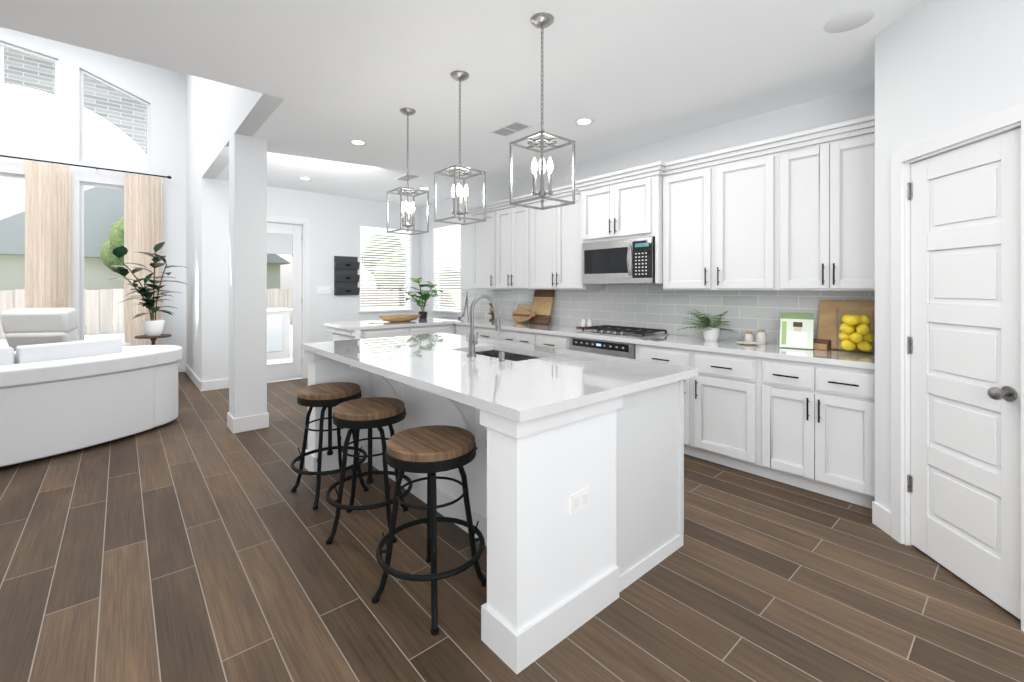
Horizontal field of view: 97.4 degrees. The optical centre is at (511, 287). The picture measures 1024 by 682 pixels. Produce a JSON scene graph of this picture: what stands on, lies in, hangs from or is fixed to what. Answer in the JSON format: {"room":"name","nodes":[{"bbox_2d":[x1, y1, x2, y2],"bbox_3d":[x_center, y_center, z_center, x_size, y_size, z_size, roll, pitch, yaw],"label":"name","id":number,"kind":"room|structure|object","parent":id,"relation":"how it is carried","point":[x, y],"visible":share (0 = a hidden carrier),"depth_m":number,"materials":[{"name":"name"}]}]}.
{"room":"kitchen","nodes":[
{"label":"kitchen","id":0,"kind":"room"},
{"bbox_2d":[0,27,185,363],"bbox_3d":[-7.662,-1.310,5.629,5.820,5.400,0.150,0,0,-41],"label":"wall","id":1,"kind":"structure","parent":0,"point":[161,91],"depth_m":7.07,"materials":[{"name":"white paint"}]},
{"bbox_2d":[0,41,150,346],"bbox_3d":[-7.371,-1.155,5.888,4.120,4.530,0.060,0,0,-41],"label":"window","id":2,"kind":"structure","parent":1,"relation":"in","point":[82,74],"depth_m":6.70,"materials":[{"name":"white"}]},
{"bbox_2d":[0,155,171,178],"bbox_3d":[-7.346,-1.780,5.722,4.820,0.048,0.123,0,0,-41],"label":"curtain rod","id":3,"kind":"object","parent":1,"relation":"attached to","point":[168,177],"visible":1,"depth_m":6.59,"materials":[{"name":"black metal"}]},
{"bbox_2d":[25,160,69,307],"bbox_3d":[-6.555,-0.193,6.359,0.450,3.135,0.064,0,0,-41],"label":"curtain","id":4,"kind":"object","parent":3,"relation":"hanging from","point":[47,235],"visible":0.67,"depth_m":6.35,"materials":[{"name":"beige fabric"}]},
{"bbox_2d":[124,173,161,345],"bbox_3d":[-5.766,-0.193,7.045,0.460,3.135,0.064,0,0,-41],"label":"curtain","id":5,"kind":"object","parent":3,"relation":"hanging from","point":[142,213],"visible":0.75,"depth_m":7.02,"materials":[{"name":"beige fabric"}]},
{"bbox_2d":[178,364,183,371],"bbox_3d":[-7.608,1.325,5.568,5.823,0.130,0.019,0,0,-41],"label":"baseboard","id":6,"kind":"structure","parent":1,"relation":"attached to","point":[180,366],"depth_m":7.42,"materials":[{"name":"white paint"}]},
{"bbox_2d":[186,78,281,380],"bbox_3d":[-3.658,-1.310,5.572,0.150,5.400,5.490,0,0,-41],"label":"wall","id":7,"kind":"structure","parent":0,"point":[218,115],"depth_m":6.10,"materials":[{"name":"white paint"}]},
{"bbox_2d":[184,364,205,391],"bbox_3d":[-4.775,1.325,6.750,0.049,0.130,1.892,0,0,-41],"label":"baseboard","id":8,"kind":"structure","parent":7,"relation":"attached to","point":[201,385],"depth_m":6.43,"materials":[{"name":"white paint"}]},
{"bbox_2d":[186,74,283,101],"bbox_3d":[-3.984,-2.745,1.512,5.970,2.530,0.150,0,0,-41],"label":"wall","id":9,"kind":"structure","parent":0,"point":[196,79],"depth_m":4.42,"materials":[{"name":"white paint"}]},
{"bbox_2d":[215,179,419,379],"bbox_3d":[-2.861,-0.045,7.285,3.300,2.870,0.150,0,0,-41],"label":"wall","id":10,"kind":"structure","parent":0,"point":[336,222],"depth_m":7.09,"materials":[{"name":"white paint"}]},
{"bbox_2d":[206,379,228,390],"bbox_3d":[-4.037,1.325,6.153,0.280,0.130,0.016,0,0,-41],"label":"baseboard","id":11,"kind":"structure","parent":10,"relation":"attached to","point":[222,383],"depth_m":6.15,"materials":[{"name":"white paint"}]},
{"bbox_2d":[267,222,301,380],"bbox_3d":[-3.558,0.208,6.647,0.882,2.343,0.099,0,0,-41],"label":"door","id":12,"kind":"structure","parent":10,"relation":"in","point":[279,238],"depth_m":6.85,"materials":[{"name":"white paint"}]},
{"bbox_2d":[267,215,309,378],"bbox_3d":[-3.573,0.163,6.655,1.070,2.455,0.168,0,0,-41],"label":"trim","id":13,"kind":"structure","parent":10,"relation":"attached to","point":[305,222],"depth_m":6.90,"materials":[{"name":"white paint"}]},
{"bbox_2d":[316,286,330,293],"bbox_3d":[-2.968,0.036,7.086,0.214,0.111,0.009,0,0,-41],"label":"switch plate","id":14,"kind":"object","parent":10,"relation":"attached to","point":[323,289],"depth_m":7.08,"materials":[{"name":"white plastic"}]},
{"bbox_2d":[334,256,359,294],"bbox_3d":[-2.667,-0.195,7.283,0.380,0.630,0.105,0,0,-41],"label":"organizer","id":15,"kind":"object","parent":10,"relation":"attached to","point":[346,277],"visible":1,"depth_m":7.27,"materials":[{"name":"grey metal"}]},
{"bbox_2d":[358,226,413,312],"bbox_3d":[-2.198,-0.307,7.825,1.010,1.445,0.155,0,0,-41],"label":"window blind","id":16,"kind":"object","parent":10,"relation":"in","point":[382,269],"depth_m":7.80,"materials":[{"name":"white paint"}]},
{"bbox_2d":[0,0,922,206],"bbox_3d":[-1.743,-1.540,1.334,9.120,0.120,10.300,0,0,-41],"label":"ceiling","id":17,"kind":"structure","parent":0,"point":[338,75],"depth_m":3.00,"materials":[{"name":"white paint"}]},
{"bbox_2d":[298,177,311,179],"bbox_3d":[-2.799,-1.477,6.086,0.174,0.006,0.174,0,0,40],"label":"recessed light","id":18,"kind":"object","parent":17,"relation":"in","point":[302,178],"depth_m":6.08,"materials":[{"name":"white paint"}]},
{"bbox_2d":[349,139,366,144],"bbox_3d":[-1.566,-1.477,4.576,0.174,0.006,0.174,0,0,40],"label":"recessed light","id":19,"kind":"object","parent":17,"relation":"in","point":[355,142],"depth_m":4.57,"materials":[{"name":"white paint"}]},
{"bbox_2d":[387,108,428,234],"bbox_3d":[-0.871,-0.970,3.761,0.255,1.020,0.255,0,0,-41],"label":"pendant light","id":20,"kind":"object","parent":17,"relation":"hanging from","point":[408,208],"visible":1,"depth_m":3.75,"materials":[{"name":"silver metal"}]},
{"bbox_2d":[395,174,420,180],"bbox_3d":[-1.400,-1.474,6.031,0.200,0.012,0.380,0,0,-41],"label":"air vent","id":21,"kind":"object","parent":17,"relation":"in","point":[411,176],"depth_m":6.00,"materials":[{"name":"white metal"}]},
{"bbox_2d":[418,187,429,189],"bbox_3d":[-1.305,-1.477,6.684,0.174,0.006,0.174,0,0,40],"label":"recessed light","id":22,"kind":"object","parent":17,"relation":"in","point":[422,188],"depth_m":6.69,"materials":[{"name":"white paint"}]},
{"bbox_2d":[434,70,485,224],"bbox_3d":[-0.362,-0.970,3.130,0.255,1.020,0.255,0,0,-41],"label":"pendant light","id":23,"kind":"object","parent":17,"relation":"hanging from","point":[462,204],"visible":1,"depth_m":3.12,"materials":[{"name":"silver metal"}]},
{"bbox_2d":[490,121,532,136],"bbox_3d":[-0.012,-1.474,4.190,0.200,0.012,0.380,0,0,-41],"label":"air vent","id":24,"kind":"object","parent":17,"relation":"in","point":[514,127],"depth_m":4.17,"materials":[{"name":"white metal"}]},
{"bbox_2d":[510,12,574,209],"bbox_3d":[0.167,-0.970,2.483,0.255,1.020,0.255,0,0,-41],"label":"pendant light","id":25,"kind":"object","parent":17,"relation":"hanging from","point":[542,20],"visible":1,"depth_m":2.47,"materials":[{"name":"silver metal"}]},
{"bbox_2d":[574,118,593,125],"bbox_3d":[0.642,-1.477,4.002,0.174,0.006,0.174,0,0,22],"label":"recessed light","id":26,"kind":"object","parent":17,"relation":"in","point":[581,121],"depth_m":3.99,"materials":[{"name":"white paint"}]},
{"bbox_2d":[823,9,874,32],"bbox_3d":[1.869,-1.477,2.500,0.229,0.006,0.229,0,0,10],"label":"ceiling speaker","id":27,"kind":"object","parent":17,"relation":"in","point":[849,20],"depth_m":2.48,"materials":[{"name":"white paint"}]},
{"bbox_2d":[0,372,1023,681],"bbox_3d":[-2.366,1.415,2.051,9.120,0.050,12.200,0,0,-41],"label":"floor","id":28,"kind":"structure","parent":0,"point":[188,544],"depth_m":2.08,"materials":[{"name":"brown wood"}]},
{"bbox_2d":[0,308,131,350],"bbox_3d":[-5.802,0.818,5.845,1.000,1.143,1.066,0,0,-13],"label":"recliner","id":29,"kind":"object","parent":28,"relation":"on","point":[27,326],"visible":0.17,"depth_m":5.37,"materials":[{"name":"white leather"}]},
{"bbox_2d":[0,338,181,466],"bbox_3d":[-5.263,0.940,4.073,3.590,0.900,2.984,0,0,-41],"label":"sofa","id":30,"kind":"object","parent":28,"relation":"on","point":[60,398],"visible":1,"depth_m":3.83,"materials":[{"name":"white fabric"}]},
{"bbox_2d":[134,334,171,344],"bbox_3d":[-5.253,1.045,6.590,0.432,0.691,0.430,0,0,-41],"label":"side table","id":31,"kind":"object","parent":28,"relation":"on","point":[153,339],"visible":0.4,"depth_m":6.49,"materials":[{"name":"brown wood"}]},
{"bbox_2d":[107,242,189,335],"bbox_3d":[-5.166,0.012,6.424,0.918,1.374,0.655,0,0,-41],"label":"rubber plant","id":32,"kind":"object","parent":31,"relation":"on","point":[153,327],"visible":1,"depth_m":6.46,"materials":[{"name":"green plant"}]},
{"bbox_2d":[227,133,268,433],"bbox_3d":[-2.641,-0.045,4.502,0.310,2.870,0.310,0,0,-41],"label":"column","id":33,"kind":"structure","parent":28,"relation":"on","point":[247,283],"depth_m":4.39,"materials":[{"name":"white paint"}]},
{"bbox_2d":[290,382,368,509],"bbox_3d":[-1.245,1.037,3.078,0.486,0.706,0.486,0,0,-41],"label":"bar stool","id":34,"kind":"object","parent":28,"relation":"on","point":[329,396],"visible":0.85,"depth_m":3.00,"materials":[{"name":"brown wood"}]},
{"bbox_2d":[332,328,387,340],"bbox_3d":[-1.605,0.946,6.006,1.302,0.892,0.772,0,0,-41],"label":"base cabinet","id":35,"kind":"object","parent":28,"relation":"on","point":[338,334],"depth_m":5.47,"materials":[{"name":"white paint"}]},
{"bbox_2d":[325,397,412,544],"bbox_3d":[-0.830,1.037,2.631,0.520,0.706,0.521,0,0,-41],"label":"bar stool","id":36,"kind":"object","parent":28,"relation":"on","point":[370,413],"visible":0.9,"depth_m":2.52,"materials":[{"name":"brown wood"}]},
{"bbox_2d":[372,425,486,635],"bbox_3d":[-0.367,1.037,2.053,0.486,0.706,0.486,0,0,-41],"label":"bar stool","id":37,"kind":"object","parent":28,"relation":"on","point":[431,451],"visible":1,"depth_m":1.97,"materials":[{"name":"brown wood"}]},
{"bbox_2d":[304,349,690,673],"bbox_3d":[-0.332,0.930,2.947,1.224,0.920,2.475,0,0,-41],"label":"kitchen island","id":38,"kind":"object","parent":28,"relation":"on","point":[574,469],"depth_m":1.94,"materials":[{"name":"white paint"}]},
{"bbox_2d":[301,333,697,424],"bbox_3d":[-0.314,0.450,2.942,1.285,0.040,2.525,0,0,-41],"label":"island countertop","id":39,"kind":"structure","parent":38,"relation":"on","point":[548,383],"depth_m":2.31,"materials":[{"name":"white stone"}]},
{"bbox_2d":[467,294,500,355],"bbox_3d":[-0.161,0.235,2.894,0.265,0.388,0.110,0,0,-41],"label":"faucet","id":40,"kind":"object","parent":39,"relation":"on","point":[472,342],"visible":1,"depth_m":2.84,"materials":[{"name":"silver metal"}]},
{"bbox_2d":[465,349,536,360],"bbox_3d":[-0.058,0.564,3.017,0.414,0.212,0.714,0,0,-41],"label":"sink","id":41,"kind":"object","parent":39,"relation":"in","point":[509,353],"depth_m":3.28,"materials":[{"name":"black metal"}]},
{"bbox_2d":[499,352,504,360],"bbox_3d":[-0.060,0.403,2.645,0.038,0.052,0.038,0,0,-41],"label":"soap dispenser","id":42,"kind":"object","parent":39,"relation":"on","point":[501,356],"visible":1,"depth_m":2.63,"materials":[{"name":"silver metal"}]},
{"bbox_2d":[684,396,759,475],"bbox_3d":[1.675,0.946,3.846,0.639,0.892,1.043,0,0,-41],"label":"base cabinet","id":43,"kind":"object","parent":28,"relation":"on","point":[721,432],"depth_m":3.46,"materials":[{"name":"white paint"}]},
{"bbox_2d":[760,372,874,508],"bbox_3d":[2.240,0.946,3.197,0.639,0.892,0.678,0,0,-41],"label":"base cabinet","id":44,"kind":"object","parent":28,"relation":"on","point":[802,418],"depth_m":2.94,"materials":[{"name":"white paint"}]},
{"bbox_2d":[324,316,874,415],"bbox_3d":[0.107,0.480,4.548,2.088,0.040,5.516,0,0,-41],"label":"countertop","id":45,"kind":"structure","parent":44,"relation":"on","point":[781,379],"depth_m":3.45,"materials":[{"name":"white stone"}]},
{"bbox_2d":[378,314,420,321],"bbox_3d":[-1.516,0.416,6.103,0.620,0.085,0.251,0,0,-41],"label":"dough bowl","id":46,"kind":"object","parent":45,"relation":"on","point":[399,318],"visible":1,"depth_m":6.01,"materials":[{"name":"brown wood"}]},
{"bbox_2d":[391,278,442,318],"bbox_3d":[-1.378,0.156,6.684,0.878,0.606,0.512,0,0,-41],"label":"fiddle leaf fig","id":47,"kind":"object","parent":45,"relation":"on","point":[425,296],"visible":0.98,"depth_m":6.71,"materials":[{"name":"green plant"}]},
{"bbox_2d":[458,292,467,318],"bbox_3d":[-0.723,0.255,6.633,0.188,0.413,0.189,0,0,-41],"label":"framed picture","id":48,"kind":"object","parent":45,"relation":"on","point":[464,312],"visible":1,"depth_m":6.61,"materials":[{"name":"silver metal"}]},
{"bbox_2d":[488,303,496,320],"bbox_3d":[-0.283,0.314,6.323,0.177,0.290,0.188,0,0,-41],"label":"plant","id":49,"kind":"object","parent":45,"relation":"on","point":[491,313],"visible":0.6,"depth_m":6.27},
{"bbox_2d":[512,307,535,322],"bbox_3d":[0.145,0.357,5.841,0.089,0.200,0.435,0,0,-41],"label":"cutting board","id":50,"kind":"object","parent":45,"relation":"on","point":[520,314],"visible":0.98,"depth_m":5.84,"materials":[{"name":"brown wood"}]},
{"bbox_2d":[517,304,531,322],"bbox_3d":[0.171,0.337,5.992,0.070,0.240,0.320,0,0,-41],"label":"cutting board","id":51,"kind":"object","parent":45,"relation":"on","point":[528,307],"visible":0.33,"depth_m":5.98,"materials":[{"name":"brown wood"}]},
{"bbox_2d":[529,290,554,324],"bbox_3d":[0.379,0.241,5.722,0.120,0.434,0.340,0,0,-41],"label":"cutting board","id":52,"kind":"object","parent":45,"relation":"on","point":[542,303],"visible":0.96,"depth_m":5.70,"materials":[{"name":"brown wood"}]},
{"bbox_2d":[576,318,591,328],"bbox_3d":[0.849,0.405,5.090,0.100,0.108,0.230,0,0,-41],"label":"salt shaker","id":53,"kind":"object","parent":45,"relation":"on","point":[583,322],"visible":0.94,"depth_m":5.10,"materials":[{"name":"white ceramic"}]},
{"bbox_2d":[569,337,634,358],"bbox_3d":[1.048,0.948,4.508,0.683,0.885,0.770,0,0,-41],"label":"oven","id":54,"kind":"object","parent":45,"relation":"in","point":[613,348],"visible":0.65,"depth_m":4.29,"materials":[{"name":"silver metal"}]},
{"bbox_2d":[576,325,668,337],"bbox_3d":[1.097,0.434,4.518,0.495,0.050,0.760,0,0,-41],"label":"cooktop","id":55,"kind":"object","parent":45,"relation":"in","point":[630,332],"visible":1,"depth_m":4.40,"materials":[{"name":"silver metal"}]},
{"bbox_2d":[679,309,736,340],"bbox_3d":[1.675,0.324,3.914,0.494,0.270,0.507,0,0,-41],"label":"fern plant","id":56,"kind":"object","parent":45,"relation":"on","point":[710,333],"visible":1,"depth_m":3.87,"materials":[{"name":"green plant"}]},
{"bbox_2d":[779,312,813,348],"bbox_3d":[2.169,0.325,3.430,0.214,0.268,0.103,0,0,37],"label":"cookbook","id":57,"kind":"object","parent":45,"relation":"on","point":[796,330],"visible":0.98,"depth_m":3.42,"materials":[{"name":"white paper"}]},
{"bbox_2d":[813,339,830,349],"bbox_3d":[2.305,0.424,3.369,0.100,0.070,0.120,0,0,-41],"label":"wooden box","id":58,"kind":"object","parent":45,"relation":"on","point":[821,344],"visible":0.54,"depth_m":3.33,"materials":[{"name":"brown wood"}]},
{"bbox_2d":[817,300,874,352],"bbox_3d":[2.493,0.276,3.300,0.107,0.362,0.420,0,0,-41],"label":"cutting board","id":59,"kind":"object","parent":45,"relation":"on","point":[827,325],"visible":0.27,"depth_m":3.36,"materials":[{"name":"brown wood"}]},
{"bbox_2d":[836,309,874,355],"bbox_3d":[2.396,0.306,3.143,0.224,0.305,0.224,0,0,-41],"label":"lemon jar","id":60,"kind":"object","parent":45,"relation":"on","point":[854,334],"visible":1,"depth_m":3.10,"materials":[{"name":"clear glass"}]},
{"bbox_2d":[420,83,874,342],"bbox_3d":[1.706,-0.045,4.431,0.150,2.870,10.450,0,0,-41],"label":"wall","id":61,"kind":"structure","parent":0,"point":[856,103],"depth_m":4.54,"materials":[{"name":"white paint"}]},
{"bbox_2d":[430,224,461,313],"bbox_3d":[-1.070,-0.307,7.583,0.155,1.445,0.910,0,0,-41],"label":"window blind","id":62,"kind":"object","parent":61,"relation":"in","point":[438,231],"depth_m":7.58,"materials":[{"name":"white paint"}]},
{"bbox_2d":[468,179,583,289],"bbox_3d":[0.199,-0.555,5.698,0.439,1.150,2.160,0,0,-41],"label":"upper cabinet","id":63,"kind":"object","parent":61,"relation":"attached to","point":[516,247],"depth_m":5.49,"materials":[{"name":"white paint"}]},
{"bbox_2d":[584,163,651,289],"bbox_3d":[1.171,-0.555,4.579,0.439,1.150,0.805,0,0,-41],"label":"upper cabinet","id":64,"kind":"object","parent":61,"relation":"attached to","point":[618,204],"depth_m":4.40,"materials":[{"name":"white paint"}]},
{"bbox_2d":[582,237,662,283],"bbox_3d":[1.152,-0.254,4.544,0.498,0.424,0.823,0,0,-41],"label":"microwave","id":65,"kind":"object","parent":61,"relation":"attached to","point":[627,261],"visible":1,"depth_m":4.37,"materials":[{"name":"silver metal"}]},
{"bbox_2d":[462,284,874,342],"bbox_3d":[0.823,0.212,5.062,0.344,0.495,5.360,0,0,-41],"label":"tile backsplash","id":66,"kind":"structure","parent":61,"relation":"attached to","point":[654,306],"depth_m":4.47,"materials":[{"name":"white tile"}]},
{"bbox_2d":[652,115,874,290],"bbox_3d":[1.987,-0.555,3.641,0.439,1.150,1.681,0,0,-41],"label":"upper cabinet","id":67,"kind":"object","parent":61,"relation":"attached to","point":[794,211],"depth_m":3.43,"materials":[{"name":"white paint"}]},
{"bbox_2d":[875,0,1023,511],"bbox_3d":[2.296,-0.045,0.580,4.013,2.870,3.338,0,0,-41],"label":"wall","id":68,"kind":"structure","parent":0,"point":[942,66],"depth_m":2.31,"materials":[{"name":"white paint"}]},
{"bbox_2d":[891,106,1014,544],"bbox_3d":[2.139,0.321,2.148,0.537,2.140,0.581,0,0,-41],"label":"trim","id":69,"kind":"structure","parent":68,"relation":"attached to","point":[979,130],"depth_m":2.44,"materials":[{"name":"white paint"}]},
{"bbox_2d":[907,127,1020,619],"bbox_3d":[2.135,0.356,2.132,0.452,2.045,0.452,0,0,-41],"label":"pantry door","id":70,"kind":"structure","parent":68,"relation":"in","point":[964,351],"depth_m":2.09,"materials":[{"name":"white paint"}]},
{"bbox_2d":[1015,102,1023,631],"bbox_3d":[2.113,0.321,1.819,0.154,2.140,0.073,0,0,-41],"label":"trim","id":71,"kind":"structure","parent":68,"relation":"attached to","point":[1019,109],"depth_m":1.82,"materials":[{"name":"white paint"}]},
{"label":"outside","id":72,"kind":"structure","parent":0,"visible":0},
{"bbox_2d":[0,324,302,382],"bbox_3d":[-16.401,1.585,18.868,80.000,0.310,70.000,0,0,-41],"label":"ground","id":73,"kind":"structure","parent":72,"point":[3,342],"depth_m":12.20,"materials":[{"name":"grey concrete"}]},
{"bbox_2d":[0,187,290,325],"bbox_3d":[-18.737,-1.560,22.469,11.600,6.500,10.300,0,0,-41],"label":"house","id":74,"kind":"structure","parent":73,"relation":"on","point":[103,210],"depth_m":17.75,"materials":[{"name":"grey"}]},
{"bbox_2d":[0,288,460,338],"bbox_3d":[-12.316,0.860,6.539,41.990,1.660,12.010,0,0,-41],"label":"fence","id":75,"kind":"object","parent":73,"relation":"on","point":[111,312],"depth_m":14.19,"materials":[{"name":"brown wood"}]},
{"bbox_2d":[0,46,460,359],"bbox_3d":[-6.886,-1.810,7.960,18.050,6.600,6.150,0,0,-41],"label":"patio","id":76,"kind":"structure","parent":73,"relation":"on","point":[119,114],"depth_m":9.20,"materials":[{"name":"brick"}]},
{"bbox_2d":[100,217,405,305],"bbox_3d":[-13.861,-1.460,13.874,24.032,6.299,5.944,0,0,-41],"label":"trees","id":77,"kind":"object","parent":73,"relation":"on","point":[114,241],"depth_m":18.24,"materials":[{"name":"green plant"}]},
{"bbox_2d":[398,237,460,288],"bbox_3d":[-2.291,-1.460,33.121,12.800,6.300,7.800,0,0,-41],"label":"house","id":78,"kind":"structure","parent":73,"relation":"on","point":[398,237],"depth_m":27.48,"materials":[{"name":"grey"}]}
]}

